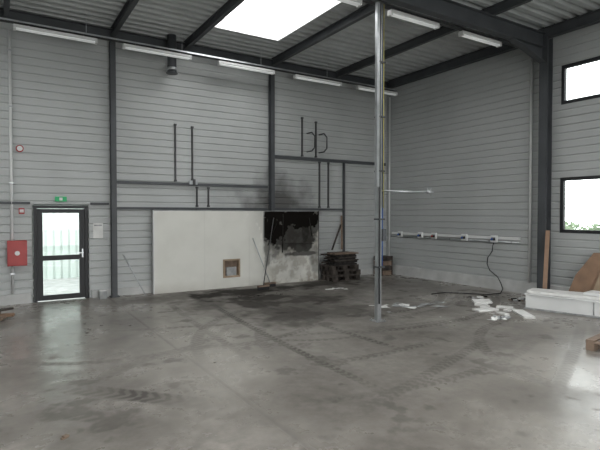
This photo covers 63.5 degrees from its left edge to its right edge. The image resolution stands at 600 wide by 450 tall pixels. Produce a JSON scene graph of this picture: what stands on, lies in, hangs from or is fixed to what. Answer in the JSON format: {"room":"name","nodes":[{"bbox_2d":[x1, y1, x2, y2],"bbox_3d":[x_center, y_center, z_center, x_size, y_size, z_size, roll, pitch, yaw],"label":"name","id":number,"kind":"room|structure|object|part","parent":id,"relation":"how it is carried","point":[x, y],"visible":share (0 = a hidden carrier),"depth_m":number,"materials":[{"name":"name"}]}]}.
{"room":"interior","nodes":[
{"label":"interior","id":0,"kind":"room"},
{"bbox_2d":[0,22,386,302],"bbox_3d":[-3.382,-1.264,11.162,14.320,5.620,0.160,-1,2,-32],"label":"wall","id":1,"kind":"structure","parent":0,"point":[61,102],"depth_m":11.08,"materials":[{"name":"grey metal"}]},
{"bbox_2d":[7,30,14,293],"bbox_3d":[-5.701,-1.227,9.569,0.080,5.180,0.075,-1,2,-32],"label":"riser pipe","id":2,"kind":"object","parent":1,"relation":"attached to","point":[9,49],"visible":1,"depth_m":9.54,"materials":[{"name":"white metal"}]},
{"bbox_2d":[0,293,30,305],"bbox_3d":[-7.378,1.505,8.597,4.560,0.200,0.059,-1,2,-32],"label":"baseboard","id":3,"kind":"structure","parent":1,"relation":"attached to","point":[12,299],"depth_m":9.64,"materials":[{"name":"concrete"}]},
{"bbox_2d":[7,240,26,266],"bbox_3d":[-5.593,0.553,9.589,0.340,0.500,0.227,-1,2,-32],"label":"cabinet","id":4,"kind":"object","parent":1,"relation":"attached to","point":[16,249],"visible":1,"depth_m":9.50,"materials":[{"name":"red metal"}]},
{"bbox_2d":[16,145,23,151],"bbox_3d":[-5.572,-1.519,9.639,0.139,0.139,0.088,-1,2,-32],"label":"fire alarm","id":5,"kind":"object","parent":1,"relation":"attached to","point":[19,148],"visible":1,"depth_m":9.61,"materials":[{"name":"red plastic"}]},
{"bbox_2d":[19,208,24,213],"bbox_3d":[-5.561,-0.280,9.688,0.100,0.120,0.062,-1,2,-32],"label":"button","id":6,"kind":"object","parent":1,"relation":"attached to","point":[21,210],"visible":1,"depth_m":9.67,"materials":[{"name":"red plastic"}]},
{"bbox_2d":[0,201,108,204],"bbox_3d":[-5.757,-0.437,9.555,3.770,0.050,0.070,-1,2,-32],"label":"rail","id":7,"kind":"object","parent":1,"relation":"attached to","point":[1,202],"depth_m":9.67,"materials":[{"name":"metal"}]},
{"bbox_2d":[33,205,88,302],"bbox_3d":[-4.975,0.583,10.120,1.020,1.975,0.130,-1,2,-32],"label":"door","id":8,"kind":"structure","parent":1,"relation":"in","point":[82,256],"depth_m":10.09,"materials":[{"name":"black metal"}]},
{"bbox_2d":[55,197,66,201],"bbox_3d":[-4.965,-0.539,10.068,0.220,0.100,0.040,-1,2,-32],"label":"exit sign","id":9,"kind":"object","parent":1,"relation":"attached to","point":[63,199],"visible":1,"depth_m":10.06,"materials":[{"name":"green plastic"}]},
{"bbox_2d":[93,223,102,237],"bbox_3d":[-4.362,0.122,10.477,0.200,0.320,0.012,-1,2,-32],"label":"notice sheet","id":10,"kind":"object","parent":1,"relation":"attached to","point":[97,227],"visible":1,"depth_m":10.47,"materials":[{"name":"white paper"}]},
{"bbox_2d":[174,124,176,181],"bbox_3d":[-2.909,-1.687,11.319,0.056,1.340,0.051,-1,2,-32],"label":"wall rail","id":11,"kind":"object","parent":1,"relation":"attached to","point":[175,125],"visible":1,"depth_m":11.31,"materials":[{"name":"metal"}]},
{"bbox_2d":[117,181,267,187],"bbox_3d":[-2.437,-0.964,11.618,3.740,0.060,0.070,-1,2,-32],"label":"rail","id":12,"kind":"object","parent":1,"relation":"attached to","point":[118,182],"depth_m":11.43,"materials":[{"name":"metal"}]},
{"bbox_2d":[189,179,197,184],"bbox_3d":[-2.522,-1.010,11.470,0.200,0.140,0.080,-1,2,-32],"label":"clamp","id":13,"kind":"object","parent":12,"relation":"attached to","point":[194,182],"visible":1,"depth_m":11.44,"materials":[{"name":"metal"}]},
{"bbox_2d":[191,126,193,179],"bbox_3d":[-2.561,-1.702,11.536,0.056,1.280,0.051,-1,2,-32],"label":"wall rail","id":14,"kind":"object","parent":1,"relation":"attached to","point":[192,127],"visible":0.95,"depth_m":11.53,"materials":[{"name":"metal"}]},
{"bbox_2d":[195,187,198,206],"bbox_3d":[-2.468,-0.674,11.618,0.056,0.480,0.051,-1,2,-32],"label":"wall rail","id":15,"kind":"object","parent":1,"relation":"attached to","point":[196,188],"visible":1,"depth_m":11.60,"materials":[{"name":"metal"}]},
{"bbox_2d":[207,187,209,206],"bbox_3d":[-2.222,-0.677,11.771,0.056,0.480,0.051,-1,2,-32],"label":"wall rail","id":16,"kind":"object","parent":1,"relation":"attached to","point":[208,188],"visible":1,"depth_m":11.75,"materials":[{"name":"metal"}]},
{"bbox_2d":[117,207,342,209],"bbox_3d":[-1.407,-0.408,12.275,6.170,0.050,0.070,-1,2,-32],"label":"rail","id":17,"kind":"object","parent":1,"relation":"attached to","point":[173,208],"depth_m":11.86,"materials":[{"name":"metal"}]},
{"bbox_2d":[92,268,373,297],"bbox_3d":[-0.932,1.434,12.624,8.340,0.160,0.059,-1,2,-32],"label":"baseboard","id":18,"kind":"structure","parent":1,"relation":"attached to","point":[147,289],"depth_m":10.86,"materials":[{"name":"concrete"}]},
{"bbox_2d":[301,117,303,156],"bbox_3d":[0.059,-2.389,13.158,0.056,1.060,0.051,-1,2,-32],"label":"wall rail","id":19,"kind":"object","parent":1,"relation":"attached to","point":[302,118],"visible":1,"depth_m":13.15,"materials":[{"name":"metal"}]},
{"bbox_2d":[306,132,314,151],"bbox_3d":[0.299,-2.249,13.174,0.116,0.536,0.284,-1,2,-32],"label":"bracket","id":20,"kind":"object","parent":1,"relation":"attached to","point":[308,132],"visible":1,"depth_m":13.08,"materials":[{"name":"metal"}]},
{"bbox_2d":[315,121,316,157],"bbox_3d":[0.441,-2.360,13.397,0.056,0.990,0.051,-1,2,-32],"label":"wall rail","id":21,"kind":"object","parent":1,"relation":"attached to","point":[315,121],"visible":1,"depth_m":13.39,"materials":[{"name":"metal"}]},
{"bbox_2d":[318,162,320,207],"bbox_3d":[0.543,-1.116,13.489,0.056,1.280,0.051,-1,2,-32],"label":"wall rail","id":22,"kind":"object","parent":1,"relation":"attached to","point":[319,206],"visible":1,"depth_m":13.46,"materials":[{"name":"metal"}]},
{"bbox_2d":[319,133,327,152],"bbox_3d":[0.638,-2.254,13.386,0.116,0.536,0.284,-1,2,-32],"label":"bracket","id":23,"kind":"object","parent":1,"relation":"attached to","point":[322,133],"visible":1,"depth_m":13.29,"materials":[{"name":"metal"}]},
{"bbox_2d":[327,162,329,207],"bbox_3d":[0.797,-1.120,13.648,0.056,1.280,0.051,-1,2,-32],"label":"wall rail","id":24,"kind":"object","parent":1,"relation":"attached to","point":[328,163],"visible":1,"depth_m":13.64,"materials":[{"name":"metal"}]},
{"bbox_2d":[275,155,385,165],"bbox_3d":[0.934,-1.811,13.706,3.890,0.080,0.070,-1,2,-32],"label":"rail","id":25,"kind":"object","parent":1,"relation":"attached to","point":[276,156],"depth_m":13.50,"materials":[{"name":"metal"}]},
{"bbox_2d":[0,274,599,449],"bbox_3d":[0.820,1.698,4.502,14.120,0.001,15.700,-1,2,-32],"label":"floor","id":26,"kind":"structure","parent":0,"point":[405,381],"depth_m":5.44,"materials":[{"name":"concrete"}]},
{"bbox_2d":[0,307,14,320],"bbox_3d":[-5.330,1.520,8.327,0.786,0.133,0.561,0,1,1],"label":"pile","id":27,"kind":"object","parent":26,"relation":"on","point":[3,316],"visible":1,"depth_m":8.35,"materials":[{"name":"brown wood"}]},
{"bbox_2d":[60,434,69,439],"bbox_3d":[-1.890,1.702,3.894,0.040,0.020,0.060,1,1,24],"label":"chip","id":28,"kind":"object","parent":26,"relation":"on","point":[64,436],"visible":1,"depth_m":3.89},
{"bbox_2d":[99,290,106,298],"bbox_3d":[-4.198,1.478,10.331,0.150,0.175,0.150,-1,2,-32],"label":"waste bin","id":29,"kind":"object","parent":26,"relation":"on","point":[102,293],"visible":1,"depth_m":10.27,"materials":[{"name":"grey plastic"}]},
{"bbox_2d":[109,41,119,297],"bbox_3d":[-4.032,-1.213,10.485,0.190,5.550,0.190,-1,2,-32],"label":"steel column","id":30,"kind":"structure","parent":26,"relation":"on","point":[112,45],"depth_m":10.45,"materials":[{"name":"black metal"}]},
{"bbox_2d":[0,8,388,87],"bbox_3d":[-3.298,-4.109,10.914,13.970,0.200,0.120,-1,2,-32],"label":"beam","id":31,"kind":"structure","parent":30,"relation":"on","point":[15,15],"depth_m":11.02,"materials":[{"name":"metal"}]},
{"bbox_2d":[123,255,145,295],"bbox_3d":[-3.637,1.102,10.661,0.536,0.898,0.020,0,1,8],"label":"rod","id":32,"kind":"object","parent":26,"relation":"on","point":[123,255],"visible":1,"depth_m":10.65,"materials":[{"name":"metal"}]},
{"bbox_2d":[152,210,318,293],"bbox_3d":[-1.401,0.584,12.071,4.480,1.885,0.110,-1,2,-32],"label":"partition panel","id":33,"kind":"object","parent":26,"relation":"on","point":[193,250],"visible":1,"depth_m":11.83,"materials":[{"name":"white painted plasterboard"},{"name":"charred board"},{"name":"wood"}]},
{"bbox_2d":[268,214,313,252],"bbox_3d":[-0.226,0.211,12.726,1.405,1.000,0.041,-1,2,-32],"label":"strips","id":34,"kind":"object","parent":33,"relation":"attached to","point":[283,214],"visible":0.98,"depth_m":12.59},
{"bbox_2d":[252,238,275,286],"bbox_3d":[-0.900,0.925,12.015,0.599,1.205,0.227,0,1,5],"label":"broom","id":35,"kind":"object","parent":26,"relation":"on","point":[272,284],"visible":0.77,"depth_m":12.03,"materials":[{"name":"brown wood"}]},
{"bbox_2d":[257,218,273,289],"bbox_3d":[-0.740,0.677,11.884,0.236,1.706,1.073,0,1,19],"label":"broom","id":36,"kind":"object","parent":26,"relation":"on","point":[259,287],"visible":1,"depth_m":11.57,"materials":[{"name":"brown wood"}]},
{"bbox_2d":[269,74,274,210],"bbox_3d":[-0.725,-1.260,12.552,0.190,5.550,0.190,-1,2,-32],"label":"steel column","id":37,"kind":"structure","parent":26,"relation":"on","point":[271,77],"depth_m":12.51,"materials":[{"name":"black metal"}]},
{"bbox_2d":[320,251,360,281],"bbox_3d":[1.106,1.124,13.280,1.004,0.750,0.627,-1,2,-32],"label":"pallet stack","id":38,"kind":"object","parent":26,"relation":"on","point":[338,266],"visible":1,"depth_m":13.09,"materials":[{"name":"brown wood"}]},
{"bbox_2d":[331,216,342,249],"bbox_3d":[1.082,0.218,13.635,0.154,0.960,0.493,1,2,39],"label":"batten","id":39,"kind":"object","parent":38,"relation":"on","point":[341,224],"visible":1,"depth_m":13.71,"materials":[{"name":"brown wood"}]},
{"bbox_2d":[342,163,344,250],"bbox_3d":[1.258,-0.146,13.923,0.050,3.260,0.060,-1,2,-32],"label":"wall post","id":40,"kind":"object","parent":26,"relation":"on","point":[343,249],"visible":0.64,"depth_m":13.89,"materials":[{"name":"metal"}]},
{"bbox_2d":[374,255,392,275],"bbox_3d":[2.469,1.194,14.403,0.420,0.560,0.360,-1,2,-32],"label":"wooden crate","id":41,"kind":"object","parent":26,"relation":"on","point":[387,260],"visible":0.75,"depth_m":14.30,"materials":[{"name":"brown wood"}]},
{"bbox_2d":[369,2,433,322],"bbox_3d":[1.718,-1.022,8.210,1.092,5.270,0.252,0,1,-14],"label":"pole","id":42,"kind":"object","parent":26,"relation":"on","point":[380,233],"visible":1,"depth_m":8.06,"materials":[{"name":"metal"}]},
{"bbox_3d":[1.817,-0.556,8.199,0.918,0.139,0.070,0,1,-8],"label":"valve arm","id":43,"kind":"part","parent":42,"relation":"part of","materials":[{"name":"metal"}]},
{"bbox_2d":[369,301,447,312],"bbox_3d":[2.222,1.570,9.482,1.662,0.022,0.836,-1,1,-22],"label":"scattered papers","id":44,"kind":"object","parent":26,"relation":"on","point":[402,305],"visible":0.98,"depth_m":9.43,"materials":[{"name":"white paper"}]},
{"bbox_2d":[466,295,509,298],"bbox_3d":[4.079,1.537,10.493,1.034,0.043,0.618,-1,2,-32],"label":"scraps","id":45,"kind":"object","parent":26,"relation":"on","point":[481,296],"visible":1,"depth_m":10.36,"materials":[{"name":"white paper"}]},
{"bbox_2d":[488,315,510,320],"bbox_3d":[3.396,1.586,8.301,0.509,0.043,0.291,-1,2,-32],"label":"scattered papers","id":46,"kind":"object","parent":26,"relation":"on","point":[505,317],"visible":1,"depth_m":8.30,"materials":[{"name":"white paper"}]},
{"bbox_2d":[471,299,535,318],"bbox_3d":[3.684,1.547,9.159,0.913,0.091,1.574,0,1,6],"label":"sheets","id":47,"kind":"object","parent":26,"relation":"on","point":[483,303],"visible":1,"depth_m":8.97,"materials":[{"name":"white paper"}]},
{"bbox_2d":[508,296,525,300],"bbox_3d":[4.681,1.549,10.195,0.659,0.059,0.296,-1,2,-32],"label":"rubble","id":48,"kind":"object","parent":26,"relation":"on","point":[522,298],"visible":0.76,"depth_m":10.09,"materials":[{"name":"concrete"}]},
{"bbox_2d":[537,36,552,288],"bbox_3d":[5.231,-1.195,10.343,0.260,5.520,0.260,-1,2,-32],"label":"steel column","id":49,"kind":"structure","parent":26,"relation":"on","point":[545,68],"depth_m":10.32,"materials":[{"name":"black metal"}]},
{"bbox_2d":[381,0,545,62],"bbox_3d":[-0.715,-3.644,6.583,13.750,0.602,0.150,-1,2,-32],"label":"roof beam","id":50,"kind":"structure","parent":49,"relation":"attached to","point":[529,40],"depth_m":9.17,"materials":[{"name":"metal"}]},
{"bbox_2d":[387,9,599,88],"bbox_3d":[6.741,-4.032,7.955,0.140,0.220,15.400,-1,2,-32],"label":"beam","id":51,"kind":"structure","parent":49,"relation":"on","point":[593,17],"depth_m":11.60,"materials":[{"name":"metal"}]},
{"bbox_2d":[542,230,549,288],"bbox_3d":[5.046,0.835,9.949,0.080,1.431,0.605,1,2,32],"label":"plank","id":52,"kind":"object","parent":26,"relation":"on","point":[547,234],"visible":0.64,"depth_m":9.97,"materials":[{"name":"brown wood"}]},
{"bbox_2d":[524,288,599,318],"bbox_3d":[5.217,1.405,8.702,2.090,0.395,0.612,1,2,44],"label":"stack","id":53,"kind":"object","parent":26,"relation":"on","point":[585,304],"visible":1,"depth_m":8.77,"materials":[{"name":"white plastic"}]},
{"bbox_2d":[569,253,599,291],"bbox_3d":[5.827,1.055,9.239,0.328,1.082,1.450,-1,2,-32],"label":"plywood board","id":54,"kind":"object","parent":53,"relation":"on","point":[585,280],"visible":0.7,"depth_m":9.53,"materials":[{"name":"brown wood"}]},
{"bbox_2d":[586,333,599,350],"bbox_3d":[4.506,1.569,6.508,1.200,0.167,0.800,-1,2,-40],"label":"wooden pallet","id":55,"kind":"object","parent":26,"relation":"on","point":[592,343],"visible":1,"depth_m":6.40,"materials":[{"name":"brown wood"}]},
{"bbox_2d":[594,274,599,290],"bbox_3d":[5.800,1.202,9.049,0.236,0.791,0.750,-1,2,-32],"label":"cardboard sheet","id":56,"kind":"object","parent":26,"relation":"on","point":[597,285],"visible":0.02,"depth_m":9.26,"materials":[{"name":"beige cardboard"}]},
{"bbox_2d":[0,0,599,81],"bbox_3d":[0.820,-4.115,4.370,14.120,0.070,15.700,-1,2,-32],"label":"ceiling","id":57,"kind":"structure","parent":0,"point":[355,43],"depth_m":10.41,"materials":[{"name":"grey metal"}]},
{"bbox_2d":[3,0,9,16],"bbox_3d":[-1.566,-3.954,2.794,0.090,0.180,15.450,-1,2,-32],"label":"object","id":58,"kind":"structure","parent":57,"relation":"attached to","point":[6,6],"depth_m":8.97,"materials":[{"name":"metal"}]},
{"bbox_2d":[111,0,138,36],"bbox_3d":[0.088,-3.978,3.827,0.090,0.180,15.450,-1,2,-32],"label":"beam","id":59,"kind":"structure","parent":57,"relation":"attached to","point":[129,5],"depth_m":9.48,"materials":[{"name":"metal"}]},
{"bbox_2d":[166,34,177,74],"bbox_3d":[-2.856,-3.799,10.808,0.250,0.845,0.250,-1,2,-32],"label":"flue","id":60,"kind":"object","parent":57,"relation":"attached to","point":[171,38],"visible":0.72,"depth_m":10.72,"materials":[{"name":"metal"}]},
{"bbox_2d":[0,17,396,91],"bbox_3d":[-2.672,-3.999,10.623,12.820,0.435,0.120,-1,2,-32],"label":"cable tray","id":61,"kind":"object","parent":57,"relation":"hanging from","point":[6,20],"visible":0.95,"depth_m":10.51,"materials":[{"name":"metal"}]},
{"bbox_2d":[13,23,97,44],"bbox_3d":[-4.695,-3.691,9.366,1.450,0.115,0.110,-1,2,-32],"label":"fluorescent light","id":62,"kind":"object","parent":61,"relation":"attached to","point":[18,27],"visible":1,"depth_m":9.31,"materials":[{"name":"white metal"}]},
{"bbox_2d":[122,43,191,60],"bbox_3d":[-3.041,-3.714,10.399,1.450,0.115,0.110,-1,2,-32],"label":"fluorescent light","id":63,"kind":"object","parent":61,"relation":"attached to","point":[124,46],"visible":1,"depth_m":10.35,"materials":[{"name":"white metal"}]},
{"bbox_2d":[217,60,274,74],"bbox_3d":[-1.260,-3.740,11.512,1.450,0.115,0.110,-1,2,-32],"label":"fluorescent light","id":64,"kind":"object","parent":61,"relation":"attached to","point":[221,63],"visible":1,"depth_m":11.45,"materials":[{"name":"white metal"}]},
{"bbox_2d":[293,74,341,86],"bbox_3d":[0.478,-3.764,12.598,1.450,0.115,0.110,-1,2,-32],"label":"fluorescent light","id":65,"kind":"object","parent":61,"relation":"attached to","point":[296,76],"visible":1,"depth_m":12.54,"materials":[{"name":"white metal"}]},
{"bbox_2d":[356,85,374,91],"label":"fluorescent light","id":66,"kind":"object","parent":61,"relation":"attached to","point":[370,89],"depth_m":13.38,"materials":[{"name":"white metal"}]},
{"bbox_2d":[384,90,397,95],"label":"fluorescent light","id":67,"kind":"object","parent":61,"relation":"attached to","point":[387,92],"depth_m":13.89,"materials":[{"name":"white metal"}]},
{"bbox_2d":[184,0,244,49],"bbox_3d":[1.445,-3.997,4.675,0.090,0.180,15.450,-1,2,-32],"label":"beam","id":68,"kind":"structure","parent":57,"relation":"attached to","point":[229,6],"depth_m":9.78,"materials":[{"name":"metal"}]},
{"bbox_2d":[214,0,341,40],"bbox_3d":[-0.447,-4.310,9.442,1.710,0.270,2.910,-1,2,-32],"label":"skylight","id":69,"kind":"object","parent":57,"relation":"attached to","point":[275,20],"visible":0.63,"depth_m":10.27,"materials":[{"name":"white glass"}]},
{"bbox_2d":[271,0,389,65],"bbox_3d":[3.395,-4.025,5.894,0.090,0.180,15.450,-1,2,-32],"label":"roof beam","id":70,"kind":"structure","parent":57,"relation":"attached to","point":[363,12],"depth_m":10.37,"materials":[{"name":"metal"}]},
{"bbox_2d":[336,0,532,77],"bbox_3d":[5.134,-4.049,6.980,0.090,0.180,15.450,-1,2,-32],"label":"roof beam","id":71,"kind":"structure","parent":57,"relation":"attached to","point":[505,5],"depth_m":10.84,"materials":[{"name":"metal"}]},
{"bbox_2d":[362,0,517,47],"bbox_3d":[-0.510,-3.946,7.164,12.820,0.385,0.120,-1,2,-32],"label":"cable tray","id":72,"kind":"object","parent":57,"relation":"hanging from","point":[387,6],"visible":0.73,"depth_m":9.10,"materials":[{"name":"metal"}]},
{"bbox_2d":[336,0,361,7],"bbox_3d":[0.499,-3.705,7.800,1.200,0.115,0.110,-1,2,-32],"label":"fluorescent light","id":73,"kind":"object","parent":72,"relation":"attached to","point":[357,3],"visible":1,"depth_m":8.01,"materials":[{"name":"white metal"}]},
{"bbox_2d":[387,9,439,29],"bbox_3d":[2.068,-3.728,8.780,1.200,0.115,0.110,-1,2,-32],"label":"fluorescent light","id":74,"kind":"object","parent":72,"relation":"attached to","point":[394,13],"visible":1,"depth_m":8.72,"materials":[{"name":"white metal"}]},
{"bbox_2d":[458,30,501,47],"bbox_3d":[3.637,-3.750,9.760,1.200,0.115,0.110,-1,2,-32],"label":"fluorescent light","id":75,"kind":"object","parent":72,"relation":"attached to","point":[465,34],"visible":1,"depth_m":9.69,"materials":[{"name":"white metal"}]},
{"bbox_2d":[386,23,599,286],"bbox_3d":[6.851,-1.198,8.259,0.160,5.620,15.850,-1,2,-32],"label":"wall","id":76,"kind":"structure","parent":0,"point":[462,134],"depth_m":11.82,"materials":[{"name":"grey metal"}]},
{"bbox_2d":[388,97,390,255],"bbox_3d":[2.700,-1.317,14.632,0.044,5.030,0.044,-1,2,-32],"label":"conduit pipe","id":77,"kind":"object","parent":76,"relation":"attached to","point":[389,97],"visible":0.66,"depth_m":14.61,"materials":[{"name":"white metal"}]},
{"bbox_2d":[392,232,520,243],"bbox_3d":[3.893,0.319,12.820,0.055,0.150,4.200,-1,2,-32],"label":"cable trunking","id":78,"kind":"object","parent":76,"relation":"attached to","point":[404,233],"visible":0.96,"depth_m":12.43,"materials":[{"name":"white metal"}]},
{"bbox_2d":[397,231,402,236],"bbox_3d":[2.922,0.268,14.217,0.108,0.160,0.160,-1,2,-32],"label":"box","id":79,"kind":"object","parent":78,"relation":"attached to","point":[400,233],"visible":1,"depth_m":14.17,"materials":[{"name":"white plastic"}]},
{"bbox_2d":[417,232,422,237],"bbox_3d":[3.346,0.283,13.539,0.108,0.160,0.160,-1,2,-32],"label":"box","id":80,"kind":"object","parent":78,"relation":"attached to","point":[420,234],"visible":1,"depth_m":13.50,"materials":[{"name":"white plastic"}]},
{"bbox_2d":[431,233,436,238],"bbox_3d":[3.611,0.292,13.115,0.108,0.160,0.160,-1,2,-32],"label":"box","id":81,"kind":"object","parent":78,"relation":"attached to","point":[433,235],"visible":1,"depth_m":13.07,"materials":[{"name":"white plastic"}]},
{"bbox_2d":[461,234,467,240],"bbox_3d":[4.141,0.312,12.267,0.108,0.160,0.160,-1,2,-32],"label":"box","id":82,"kind":"object","parent":78,"relation":"attached to","point":[464,237],"visible":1,"depth_m":12.22,"materials":[{"name":"white plastic"}]},
{"bbox_2d":[490,235,497,241],"bbox_3d":[4.602,0.329,11.530,0.108,0.160,0.160,-1,2,-32],"label":"box","id":83,"kind":"object","parent":78,"relation":"attached to","point":[493,238],"visible":1,"depth_m":11.51,"materials":[{"name":"white plastic"}]},
{"bbox_2d":[432,243,502,294],"bbox_3d":[3.883,0.989,10.973,1.806,1.123,0.698,-1,1,-28],"label":"hanging cable","id":84,"kind":"object","parent":83,"relation":"hanging from","point":[493,243],"visible":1,"depth_m":11.01,"materials":[{"name":"black rubber"}]},
{"bbox_2d":[393,265,569,293],"bbox_3d":[6.777,1.479,8.220,0.069,0.270,15.699,-1,2,-32],"label":"baseboard","id":85,"kind":"structure","parent":76,"relation":"attached to","point":[508,285],"depth_m":12.16,"materials":[{"name":"concrete"}]},
{"bbox_2d":[528,58,532,282],"bbox_3d":[5.128,-1.230,10.785,0.050,5.030,0.050,-1,2,-32],"label":"conduit pipe","id":86,"kind":"object","parent":76,"relation":"attached to","point":[531,63],"visible":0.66,"depth_m":10.77,"materials":[{"name":"white metal"}]},
{"bbox_2d":[560,175,599,233],"bbox_3d":[6.197,-0.395,9.231,0.080,1.162,2.492,-1,2,-32],"label":"window","id":87,"kind":"structure","parent":76,"relation":"in","point":[562,180],"depth_m":10.20,"materials":[{"name":"black metal"}]},
{"bbox_2d":[561,56,599,104],"bbox_3d":[6.197,-2.919,9.173,0.080,0.812,2.492,-1,2,-32],"label":"window","id":88,"kind":"structure","parent":76,"relation":"in","point":[564,100],"depth_m":10.05,"materials":[{"name":"black metal"}]},
{"label":"outside","id":89,"kind":"structure","parent":0,"visible":0},
{"bbox_2d":[38,229,581,301],"bbox_3d":[3.181,1.547,13.818,100.000,0.001,100.000,-1,2,-32],"label":"ground","id":90,"kind":"structure","parent":89,"point":[62,285],"depth_m":12.44,"materials":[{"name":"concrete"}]},
{"bbox_2d":[33,205,78,279],"bbox_3d":[-7.379,-0.481,13.688,14.000,4.060,0.050,-1,2,-32],"label":"facade","id":91,"kind":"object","parent":90,"relation":"on","point":[60,230],"visible":0.09,"depth_m":13.99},
{"bbox_2d":[565,221,599,229],"bbox_3d":[9.869,0.571,11.500,2.687,2.162,13.210,-1,2,-31],"label":"hedge","id":92,"kind":"object","parent":90,"relation":"on","point":[572,225],"visible":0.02,"depth_m":14.01,"materials":[{"name":"green plant"}]}
]}

